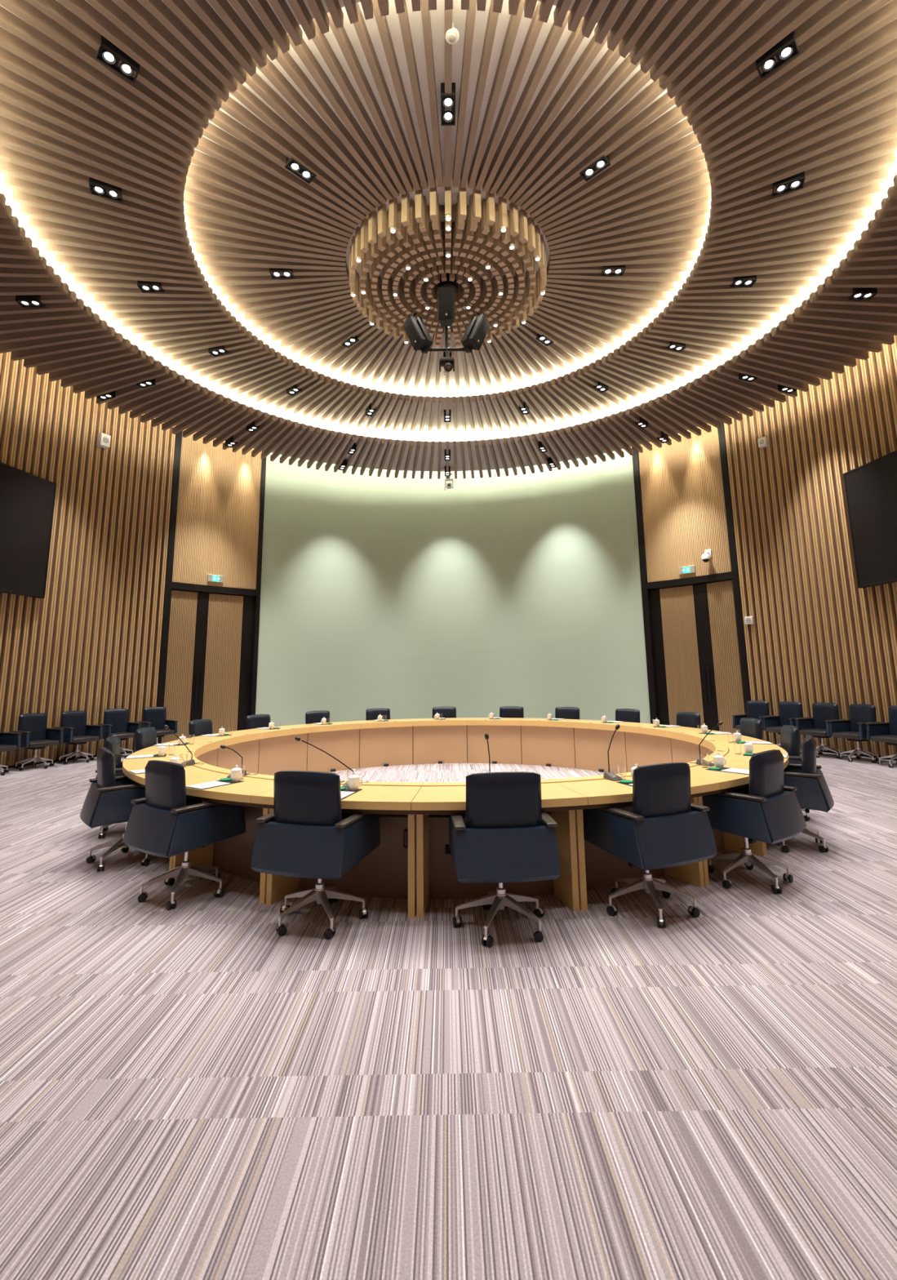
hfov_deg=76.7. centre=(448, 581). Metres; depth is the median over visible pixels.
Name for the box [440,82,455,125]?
recessed light
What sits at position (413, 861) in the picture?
conference table
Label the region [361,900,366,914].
caster
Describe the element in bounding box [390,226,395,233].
spotlight
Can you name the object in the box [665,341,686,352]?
recessed light
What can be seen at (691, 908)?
caster
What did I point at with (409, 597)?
wall
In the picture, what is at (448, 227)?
spotlight
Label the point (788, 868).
caster
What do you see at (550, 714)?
drinking glass
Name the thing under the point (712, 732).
notepad
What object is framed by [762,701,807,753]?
swivel chair
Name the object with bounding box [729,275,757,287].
recessed light
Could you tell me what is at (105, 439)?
grille
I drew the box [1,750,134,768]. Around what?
baseboard
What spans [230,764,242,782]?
mug
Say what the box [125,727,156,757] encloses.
swivel chair
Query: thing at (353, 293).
spotlight
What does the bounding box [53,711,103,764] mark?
swivel chair
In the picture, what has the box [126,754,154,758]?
notepad
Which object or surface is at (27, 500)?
wall screen
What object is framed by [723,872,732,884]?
caster
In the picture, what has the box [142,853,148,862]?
caster
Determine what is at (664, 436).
recessed light
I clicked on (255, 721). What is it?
swivel chair
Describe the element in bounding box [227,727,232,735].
drinking glass
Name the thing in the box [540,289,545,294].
spotlight
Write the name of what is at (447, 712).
swivel chair
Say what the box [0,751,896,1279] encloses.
floor
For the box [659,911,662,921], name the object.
caster
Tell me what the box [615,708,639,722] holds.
swivel chair
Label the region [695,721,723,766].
table microphone
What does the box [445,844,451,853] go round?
power outlet
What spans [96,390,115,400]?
recessed light
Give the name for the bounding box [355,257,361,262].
spotlight
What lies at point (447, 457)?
recessed light
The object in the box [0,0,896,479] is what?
ceiling
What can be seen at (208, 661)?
door
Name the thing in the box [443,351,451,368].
recessed light
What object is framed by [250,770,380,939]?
swivel chair
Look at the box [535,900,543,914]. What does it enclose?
caster
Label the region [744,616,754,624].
wall speaker
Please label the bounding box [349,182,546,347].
chandelier
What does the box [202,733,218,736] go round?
notepad
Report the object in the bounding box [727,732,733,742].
drinking glass
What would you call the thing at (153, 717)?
swivel chair
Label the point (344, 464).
recessed light
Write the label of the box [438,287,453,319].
grille
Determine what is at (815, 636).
wall
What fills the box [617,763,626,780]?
drinking glass
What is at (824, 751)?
baseboard
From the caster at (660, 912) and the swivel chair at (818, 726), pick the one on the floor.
the swivel chair at (818, 726)
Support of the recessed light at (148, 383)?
in the ceiling
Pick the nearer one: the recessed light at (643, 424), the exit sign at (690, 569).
the recessed light at (643, 424)
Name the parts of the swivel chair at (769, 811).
leg, leg, arm panel, armrest, arm panel, leg, backrest, leg, armrest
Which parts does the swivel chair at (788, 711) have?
armrest, arm panel, seat, backrest, arm panel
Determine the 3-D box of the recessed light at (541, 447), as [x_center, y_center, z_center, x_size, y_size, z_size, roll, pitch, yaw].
[2.283,-3.265,13.728,0.150,0.166,0.320,-5,-10,22]
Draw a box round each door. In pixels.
[155,428,266,743]
[631,419,751,733]
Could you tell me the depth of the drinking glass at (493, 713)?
10.28 m
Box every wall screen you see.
[0,462,57,598]
[843,449,896,588]
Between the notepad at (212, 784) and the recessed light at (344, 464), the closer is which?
the notepad at (212, 784)
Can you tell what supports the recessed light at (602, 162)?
in the ceiling
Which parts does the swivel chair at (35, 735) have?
armrest, leg, arm panel, leg, backrest, leg, seat, leg, arm panel, armrest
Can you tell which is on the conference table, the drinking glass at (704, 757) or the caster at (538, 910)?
the drinking glass at (704, 757)
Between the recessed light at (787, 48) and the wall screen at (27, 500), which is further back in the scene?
the wall screen at (27, 500)
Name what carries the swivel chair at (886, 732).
on the floor
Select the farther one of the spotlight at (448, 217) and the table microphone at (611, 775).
the spotlight at (448, 217)
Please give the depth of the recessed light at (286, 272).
8.25 m
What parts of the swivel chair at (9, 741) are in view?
seat, arm panel, armrest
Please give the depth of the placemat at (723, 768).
4.61 m
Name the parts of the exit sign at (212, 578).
lit panel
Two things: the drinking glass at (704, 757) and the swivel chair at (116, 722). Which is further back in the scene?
the swivel chair at (116, 722)
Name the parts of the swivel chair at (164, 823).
armrest, leg, backrest, arm panel, leg, armrest, leg, leg, arm panel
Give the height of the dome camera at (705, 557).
0.328 m
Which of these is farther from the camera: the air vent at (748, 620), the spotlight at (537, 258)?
the air vent at (748, 620)
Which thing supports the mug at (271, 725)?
on the placemat
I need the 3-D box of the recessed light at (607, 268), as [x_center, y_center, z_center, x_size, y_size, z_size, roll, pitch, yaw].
[2.408,-4.604,8.303,0.320,0.166,0.150,-1,-9,0]
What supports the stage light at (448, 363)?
attached to the mounting bracket
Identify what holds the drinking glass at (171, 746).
on the conference table
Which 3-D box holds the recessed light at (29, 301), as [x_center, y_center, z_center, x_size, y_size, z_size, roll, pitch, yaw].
[-6.036,-4.085,8.189,0.320,0.166,0.150,-1,-9,0]
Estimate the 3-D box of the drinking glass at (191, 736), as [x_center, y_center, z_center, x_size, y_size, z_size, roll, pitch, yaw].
[-3.157,1.939,6.966,0.062,0.115,0.062,0,-10,-4]
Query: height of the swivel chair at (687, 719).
0.955 m
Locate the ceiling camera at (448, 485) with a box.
[444,472,453,490]
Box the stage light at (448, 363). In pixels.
[439,357,454,372]
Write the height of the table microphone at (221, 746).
0.249 m
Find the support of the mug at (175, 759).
on the placemat
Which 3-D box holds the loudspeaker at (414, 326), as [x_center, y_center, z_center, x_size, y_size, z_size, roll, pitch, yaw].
[-0.445,-3.554,8.086,0.439,0.534,0.286,-2,-10,10]
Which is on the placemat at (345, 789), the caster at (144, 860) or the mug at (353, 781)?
the mug at (353, 781)
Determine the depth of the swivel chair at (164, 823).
3.98 m
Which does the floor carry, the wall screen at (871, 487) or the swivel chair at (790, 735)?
the swivel chair at (790, 735)
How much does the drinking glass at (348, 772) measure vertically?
0.115 m
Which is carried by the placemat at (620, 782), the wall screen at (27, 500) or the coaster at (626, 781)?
the coaster at (626, 781)
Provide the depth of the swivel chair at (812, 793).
4.90 m
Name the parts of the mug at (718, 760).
lid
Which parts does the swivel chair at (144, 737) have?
backrest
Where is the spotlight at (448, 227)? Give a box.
[445,224,451,231]
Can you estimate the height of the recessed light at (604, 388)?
0.166 m
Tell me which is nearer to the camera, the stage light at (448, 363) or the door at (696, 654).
the stage light at (448, 363)
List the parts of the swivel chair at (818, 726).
armrest, arm panel, seat, leg, backrest, arm panel, leg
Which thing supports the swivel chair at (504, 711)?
on the floor
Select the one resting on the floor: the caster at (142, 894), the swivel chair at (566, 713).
the swivel chair at (566, 713)
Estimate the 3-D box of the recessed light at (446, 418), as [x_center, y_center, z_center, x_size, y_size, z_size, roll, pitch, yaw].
[-0.023,-3.668,12.509,0.150,0.166,0.320,-1,-9,0]
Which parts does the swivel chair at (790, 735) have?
backrest, armrest, arm panel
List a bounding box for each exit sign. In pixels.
[207,574,223,582]
[678,564,695,574]
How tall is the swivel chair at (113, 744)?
0.955 m
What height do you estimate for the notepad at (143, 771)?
0.002 m
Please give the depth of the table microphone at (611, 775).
4.31 m
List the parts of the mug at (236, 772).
lid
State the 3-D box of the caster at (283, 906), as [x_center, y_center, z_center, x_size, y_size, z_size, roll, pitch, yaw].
[-1.082,2.131,3.753,0.020,0.066,0.056,-2,-10,8]
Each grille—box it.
[102,436,109,443]
[402,315,420,349]
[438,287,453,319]
[473,315,490,349]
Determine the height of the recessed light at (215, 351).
0.166 m
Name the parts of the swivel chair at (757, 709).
armrest, arm panel, backrest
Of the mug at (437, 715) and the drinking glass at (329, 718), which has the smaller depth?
the drinking glass at (329, 718)
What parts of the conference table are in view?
leg panel, leg panel, panel, panel, panel, leg panel, leg panel, panel, panel, panel, panel, panel, leg panel, leg panel, panel, leg panel, panel, panel, panel, panel, leg panel, leg panel, panel, panel, panel, leg panel, panel, leg panel, panel, panel, leg panel, leg panel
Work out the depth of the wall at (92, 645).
11.71 m
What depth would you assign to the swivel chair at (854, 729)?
9.96 m
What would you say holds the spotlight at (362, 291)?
attached to the chandelier at (420, 240)
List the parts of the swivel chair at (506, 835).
arm panel, armrest, leg, leg, leg, backrest, leg, leg, armrest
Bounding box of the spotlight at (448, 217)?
[445,214,451,221]
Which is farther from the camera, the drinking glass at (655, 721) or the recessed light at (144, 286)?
the drinking glass at (655, 721)
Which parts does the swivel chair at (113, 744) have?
leg, armrest, backrest, arm panel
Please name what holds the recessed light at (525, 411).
in the ceiling
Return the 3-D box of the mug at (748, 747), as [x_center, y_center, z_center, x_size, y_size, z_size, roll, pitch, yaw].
[2.929,1.619,5.546,0.081,0.122,0.094,2,-10,-16]
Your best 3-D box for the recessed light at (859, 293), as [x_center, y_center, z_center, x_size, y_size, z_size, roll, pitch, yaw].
[6.023,-4.226,8.252,0.320,0.166,0.150,-1,-9,0]
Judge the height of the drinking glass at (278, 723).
0.115 m
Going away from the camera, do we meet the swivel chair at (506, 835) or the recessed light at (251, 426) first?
the swivel chair at (506, 835)
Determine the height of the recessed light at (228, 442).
0.166 m
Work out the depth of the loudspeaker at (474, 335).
8.02 m
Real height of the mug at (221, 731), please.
0.122 m
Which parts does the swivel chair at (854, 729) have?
armrest, arm panel, seat, leg, leg, backrest, arm panel, leg, armrest, leg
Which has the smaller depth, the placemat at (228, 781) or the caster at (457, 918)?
the caster at (457, 918)
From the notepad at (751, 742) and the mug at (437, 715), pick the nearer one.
the notepad at (751, 742)
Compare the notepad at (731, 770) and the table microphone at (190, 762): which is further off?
the table microphone at (190, 762)
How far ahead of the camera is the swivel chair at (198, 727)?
8.21 m
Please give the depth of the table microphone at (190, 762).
5.29 m
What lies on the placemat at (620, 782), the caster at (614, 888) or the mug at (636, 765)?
the mug at (636, 765)
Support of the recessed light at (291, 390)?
in the ceiling
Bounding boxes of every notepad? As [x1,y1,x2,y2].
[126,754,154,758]
[129,768,145,773]
[155,742,178,745]
[186,781,230,788]
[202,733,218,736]
[341,791,354,798]
[711,732,733,733]
[722,768,749,773]
[745,741,772,743]
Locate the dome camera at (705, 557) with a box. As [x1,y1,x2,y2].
[701,549,711,562]
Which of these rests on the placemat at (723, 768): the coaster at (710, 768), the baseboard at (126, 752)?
the coaster at (710, 768)
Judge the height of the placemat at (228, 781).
0.004 m
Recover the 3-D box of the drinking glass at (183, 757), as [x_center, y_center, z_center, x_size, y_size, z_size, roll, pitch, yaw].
[-2.406,1.626,5.145,0.062,0.115,0.062,7,-12,-40]
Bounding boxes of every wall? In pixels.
[0,351,176,767]
[255,446,650,726]
[724,335,896,758]
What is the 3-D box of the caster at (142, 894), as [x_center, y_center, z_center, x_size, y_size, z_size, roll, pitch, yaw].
[-2.152,2.185,4.000,0.056,0.066,0.020,1,-10,-12]
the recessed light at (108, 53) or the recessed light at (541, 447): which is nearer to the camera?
the recessed light at (108, 53)
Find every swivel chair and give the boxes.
[0,732,22,775]
[10,713,63,770]
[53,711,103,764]
[80,746,150,871]
[95,735,124,838]
[97,708,141,758]
[122,760,245,910]
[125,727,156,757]
[137,706,177,744]
[188,719,213,737]
[245,714,270,729]
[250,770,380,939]
[305,710,329,724]
[365,707,390,720]
[432,706,456,718]
[448,771,559,946]
[499,706,524,718]
[555,706,579,719]
[583,762,717,928]
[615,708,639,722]
[675,711,700,728]
[702,749,806,893]
[732,700,775,732]
[739,717,763,740]
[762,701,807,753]
[781,724,809,821]
[782,735,834,853]
[795,702,846,758]
[829,703,884,763]
[865,706,896,768]
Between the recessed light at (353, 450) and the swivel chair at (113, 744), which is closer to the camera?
the swivel chair at (113, 744)
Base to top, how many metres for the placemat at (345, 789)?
0.004 m
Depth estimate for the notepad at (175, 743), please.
6.94 m
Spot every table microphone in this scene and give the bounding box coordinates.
[164,724,204,765]
[220,745,257,777]
[294,736,368,787]
[484,733,490,770]
[603,724,620,781]
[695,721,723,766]
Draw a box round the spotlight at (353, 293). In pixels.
[351,291,355,297]
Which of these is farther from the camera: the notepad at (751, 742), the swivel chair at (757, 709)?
the swivel chair at (757, 709)
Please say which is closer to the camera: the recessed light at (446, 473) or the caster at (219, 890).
the caster at (219, 890)
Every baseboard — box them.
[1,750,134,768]
[779,746,896,760]
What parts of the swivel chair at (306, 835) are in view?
armrest, leg, leg, backrest, leg, leg, leg, armrest, arm panel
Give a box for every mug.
[157,743,166,755]
[169,754,179,763]
[177,734,186,745]
[218,726,225,735]
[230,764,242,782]
[268,720,274,728]
[320,716,326,724]
[347,771,363,790]
[377,714,382,720]
[434,712,439,719]
[488,711,493,719]
[631,764,637,777]
[702,723,707,733]
[713,752,726,768]
[733,730,742,742]
[743,740,753,753]
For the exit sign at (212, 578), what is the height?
0.170 m
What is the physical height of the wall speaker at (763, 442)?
0.200 m
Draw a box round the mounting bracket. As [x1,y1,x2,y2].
[421,326,472,357]
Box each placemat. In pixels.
[124,754,166,759]
[152,742,189,746]
[186,779,244,789]
[199,734,227,736]
[341,788,362,799]
[616,781,632,786]
[706,767,749,774]
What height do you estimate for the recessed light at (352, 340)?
0.166 m
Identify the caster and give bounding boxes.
[88,850,95,858]
[99,858,102,866]
[140,886,147,896]
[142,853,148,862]
[168,893,174,903]
[217,881,222,893]
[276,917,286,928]
[281,897,287,910]
[324,920,334,931]
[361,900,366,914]
[455,908,460,923]
[483,928,490,940]
[533,922,542,935]
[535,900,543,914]
[608,897,617,911]
[610,881,618,890]
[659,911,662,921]
[688,899,696,911]
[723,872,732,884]
[774,879,779,888]
[785,867,790,878]
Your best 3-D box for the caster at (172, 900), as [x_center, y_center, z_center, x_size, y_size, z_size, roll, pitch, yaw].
[-1.884,2.158,3.855,0.056,0.066,0.020,-8,-12,37]
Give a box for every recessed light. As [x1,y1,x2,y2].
[15,294,44,307]
[88,177,123,202]
[96,34,140,83]
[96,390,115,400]
[136,378,155,388]
[137,280,164,292]
[208,345,229,356]
[225,435,237,448]
[245,420,259,432]
[269,267,293,279]
[284,156,315,183]
[286,383,301,395]
[338,459,346,470]
[341,334,359,348]
[347,443,356,454]
[365,403,376,416]
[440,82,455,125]
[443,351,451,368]
[444,409,450,422]
[444,449,450,460]
[444,466,450,475]
[519,401,529,414]
[536,333,553,346]
[537,440,547,453]
[547,457,556,467]
[579,154,610,182]
[593,381,608,392]
[600,265,626,275]
[635,416,648,428]
[657,431,669,443]
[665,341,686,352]
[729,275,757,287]
[738,372,757,382]
[755,30,799,79]
[771,171,805,196]
[777,383,796,394]
[848,287,877,299]
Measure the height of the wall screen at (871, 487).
2.190 m
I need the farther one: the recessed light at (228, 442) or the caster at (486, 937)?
the recessed light at (228, 442)
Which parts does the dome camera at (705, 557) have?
wall plate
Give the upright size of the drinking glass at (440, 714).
0.115 m
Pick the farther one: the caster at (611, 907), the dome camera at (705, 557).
the dome camera at (705, 557)
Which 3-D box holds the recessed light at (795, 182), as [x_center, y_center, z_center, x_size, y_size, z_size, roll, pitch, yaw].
[3.978,-4.695,6.652,0.320,0.166,0.150,-5,-10,22]
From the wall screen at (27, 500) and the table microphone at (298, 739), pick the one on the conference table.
the table microphone at (298, 739)
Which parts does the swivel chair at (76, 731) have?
armrest, leg, arm panel, leg, backrest, leg, seat, arm panel, armrest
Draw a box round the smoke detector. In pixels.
[445,22,458,44]
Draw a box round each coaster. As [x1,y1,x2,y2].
[219,777,231,781]
[620,779,632,783]
[708,767,720,769]
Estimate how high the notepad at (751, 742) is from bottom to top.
0.002 m
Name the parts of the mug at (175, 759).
lid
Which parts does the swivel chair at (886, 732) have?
armrest, arm panel, seat, leg, backrest, leg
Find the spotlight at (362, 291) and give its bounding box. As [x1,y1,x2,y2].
[360,288,365,293]
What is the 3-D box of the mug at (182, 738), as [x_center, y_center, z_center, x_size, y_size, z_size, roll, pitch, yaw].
[-3.240,1.921,6.895,0.081,0.122,0.094,1,-10,-13]
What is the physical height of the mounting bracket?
1.080 m
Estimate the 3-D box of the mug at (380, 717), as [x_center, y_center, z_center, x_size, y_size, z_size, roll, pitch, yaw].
[-1.234,2.450,10.213,0.081,0.122,0.094,-1,-9,4]
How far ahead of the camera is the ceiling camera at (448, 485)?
15.45 m
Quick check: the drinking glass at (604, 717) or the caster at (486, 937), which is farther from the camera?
the drinking glass at (604, 717)
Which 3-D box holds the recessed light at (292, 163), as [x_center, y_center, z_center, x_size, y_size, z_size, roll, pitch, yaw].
[-1.717,-4.838,6.594,0.150,0.166,0.320,-10,-13,44]
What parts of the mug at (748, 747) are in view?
lid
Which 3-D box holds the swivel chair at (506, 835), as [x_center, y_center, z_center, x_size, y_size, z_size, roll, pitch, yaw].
[0.326,1.664,3.570,0.616,0.955,0.671,0,-9,-4]
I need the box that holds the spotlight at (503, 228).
[500,226,506,232]
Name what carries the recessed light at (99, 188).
in the ceiling
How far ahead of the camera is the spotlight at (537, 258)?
7.54 m
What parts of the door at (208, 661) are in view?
handle, handle, ribbed panel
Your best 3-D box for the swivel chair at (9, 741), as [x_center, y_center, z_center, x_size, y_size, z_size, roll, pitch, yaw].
[-7.710,2.760,9.535,0.671,0.955,0.616,-4,-10,17]
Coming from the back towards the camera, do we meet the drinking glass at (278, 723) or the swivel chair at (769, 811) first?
the drinking glass at (278, 723)
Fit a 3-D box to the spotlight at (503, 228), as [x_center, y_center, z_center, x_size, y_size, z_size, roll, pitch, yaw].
[0.684,-4.385,7.054,0.068,0.034,0.068,-1,-9,0]
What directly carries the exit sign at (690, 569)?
attached to the door at (696, 654)
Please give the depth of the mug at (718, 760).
4.71 m
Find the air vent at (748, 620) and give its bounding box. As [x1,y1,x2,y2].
[746,617,751,622]
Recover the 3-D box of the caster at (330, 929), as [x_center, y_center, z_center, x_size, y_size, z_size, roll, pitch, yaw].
[-0.714,2.068,3.403,0.056,0.066,0.020,-4,-10,19]
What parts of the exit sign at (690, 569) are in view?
lit panel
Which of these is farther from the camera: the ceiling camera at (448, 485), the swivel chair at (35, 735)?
the ceiling camera at (448, 485)
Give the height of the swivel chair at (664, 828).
0.955 m
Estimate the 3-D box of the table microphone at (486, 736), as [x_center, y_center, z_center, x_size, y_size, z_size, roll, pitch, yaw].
[0.319,1.296,4.132,0.131,0.365,0.204,-1,-9,0]
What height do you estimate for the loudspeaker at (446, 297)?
0.490 m
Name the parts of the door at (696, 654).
ribbed panel, handle, handle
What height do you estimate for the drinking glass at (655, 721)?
0.115 m
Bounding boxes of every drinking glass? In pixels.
[168,743,175,755]
[179,753,187,767]
[189,734,194,744]
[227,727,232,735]
[236,763,244,779]
[276,721,280,728]
[328,717,331,724]
[346,770,355,788]
[382,715,386,721]
[439,713,442,719]
[492,712,495,719]
[549,713,552,720]
[602,715,606,723]
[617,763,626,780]
[652,719,657,727]
[697,724,702,733]
[700,752,708,768]
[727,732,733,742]
[733,742,741,754]
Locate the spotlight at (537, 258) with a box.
[534,255,540,261]
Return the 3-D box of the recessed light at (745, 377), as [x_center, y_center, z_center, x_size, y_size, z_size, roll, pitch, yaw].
[5.556,-3.840,10.526,0.320,0.166,0.150,3,-10,-22]
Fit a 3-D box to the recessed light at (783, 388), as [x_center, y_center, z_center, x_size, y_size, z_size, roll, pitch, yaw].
[6.526,-3.756,10.922,0.320,0.166,0.150,3,-10,-22]
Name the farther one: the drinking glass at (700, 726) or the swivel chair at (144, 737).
the drinking glass at (700, 726)
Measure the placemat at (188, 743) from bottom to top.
0.004 m
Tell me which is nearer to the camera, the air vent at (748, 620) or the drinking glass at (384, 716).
the drinking glass at (384, 716)
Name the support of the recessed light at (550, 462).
in the ceiling
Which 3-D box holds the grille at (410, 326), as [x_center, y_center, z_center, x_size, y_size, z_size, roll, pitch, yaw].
[-0.523,-3.529,8.032,0.016,0.432,0.207,-15,-15,-34]
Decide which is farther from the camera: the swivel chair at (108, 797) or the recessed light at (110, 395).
the recessed light at (110, 395)
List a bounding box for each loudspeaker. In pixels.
[402,312,432,351]
[436,287,455,326]
[461,311,490,350]
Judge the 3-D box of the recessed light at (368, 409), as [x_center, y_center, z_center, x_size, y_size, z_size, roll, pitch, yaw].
[-1.671,-3.703,12.177,0.150,0.166,0.320,3,-10,-22]
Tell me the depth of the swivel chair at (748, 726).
7.19 m
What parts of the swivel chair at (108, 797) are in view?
leg, backrest, armrest, leg, arm panel, armrest, arm panel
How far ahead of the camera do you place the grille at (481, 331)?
8.01 m
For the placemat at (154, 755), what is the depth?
5.83 m
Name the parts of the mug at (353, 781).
lid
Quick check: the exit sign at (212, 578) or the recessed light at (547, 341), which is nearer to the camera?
the recessed light at (547, 341)
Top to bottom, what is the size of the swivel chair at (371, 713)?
0.955 m
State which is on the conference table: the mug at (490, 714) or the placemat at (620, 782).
the placemat at (620, 782)
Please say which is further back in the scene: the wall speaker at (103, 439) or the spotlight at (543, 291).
the wall speaker at (103, 439)
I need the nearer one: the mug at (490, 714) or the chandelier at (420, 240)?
the chandelier at (420, 240)
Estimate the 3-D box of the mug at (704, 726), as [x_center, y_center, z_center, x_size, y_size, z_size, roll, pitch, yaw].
[3.381,1.938,7.495,0.081,0.122,0.094,1,-10,-12]
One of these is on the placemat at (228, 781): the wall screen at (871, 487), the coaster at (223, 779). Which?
the coaster at (223, 779)
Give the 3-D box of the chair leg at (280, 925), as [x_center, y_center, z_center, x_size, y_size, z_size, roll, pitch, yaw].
[-1.015,2.080,3.453,0.056,0.066,0.020,5,-11,-31]
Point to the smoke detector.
(452, 34)
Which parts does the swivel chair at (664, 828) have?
arm panel, armrest, leg, leg, leg, leg, backrest, leg, armrest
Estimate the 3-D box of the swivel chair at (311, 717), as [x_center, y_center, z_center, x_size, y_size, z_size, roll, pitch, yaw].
[-2.212,2.754,9.910,0.616,0.955,0.671,7,-12,-39]
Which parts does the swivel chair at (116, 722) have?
arm panel, backrest, seat, arm panel, armrest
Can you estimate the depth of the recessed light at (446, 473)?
15.06 m
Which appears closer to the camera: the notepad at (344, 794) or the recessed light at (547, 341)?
the notepad at (344, 794)
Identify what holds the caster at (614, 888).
attached to the swivel chair at (664, 828)
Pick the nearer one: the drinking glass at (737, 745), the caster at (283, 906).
the caster at (283, 906)
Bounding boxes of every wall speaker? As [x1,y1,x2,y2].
[96,432,111,448]
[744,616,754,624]
[757,436,768,448]
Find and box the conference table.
[122,717,789,917]
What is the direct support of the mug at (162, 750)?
on the placemat at (154, 755)
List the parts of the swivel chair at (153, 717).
arm panel, backrest, seat, arm panel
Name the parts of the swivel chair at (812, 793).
arm panel, armrest, armrest, arm panel, backrest, leg, leg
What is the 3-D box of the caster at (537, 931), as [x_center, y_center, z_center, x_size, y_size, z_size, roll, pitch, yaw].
[0.525,2.041,3.335,0.056,0.066,0.020,0,-9,-2]

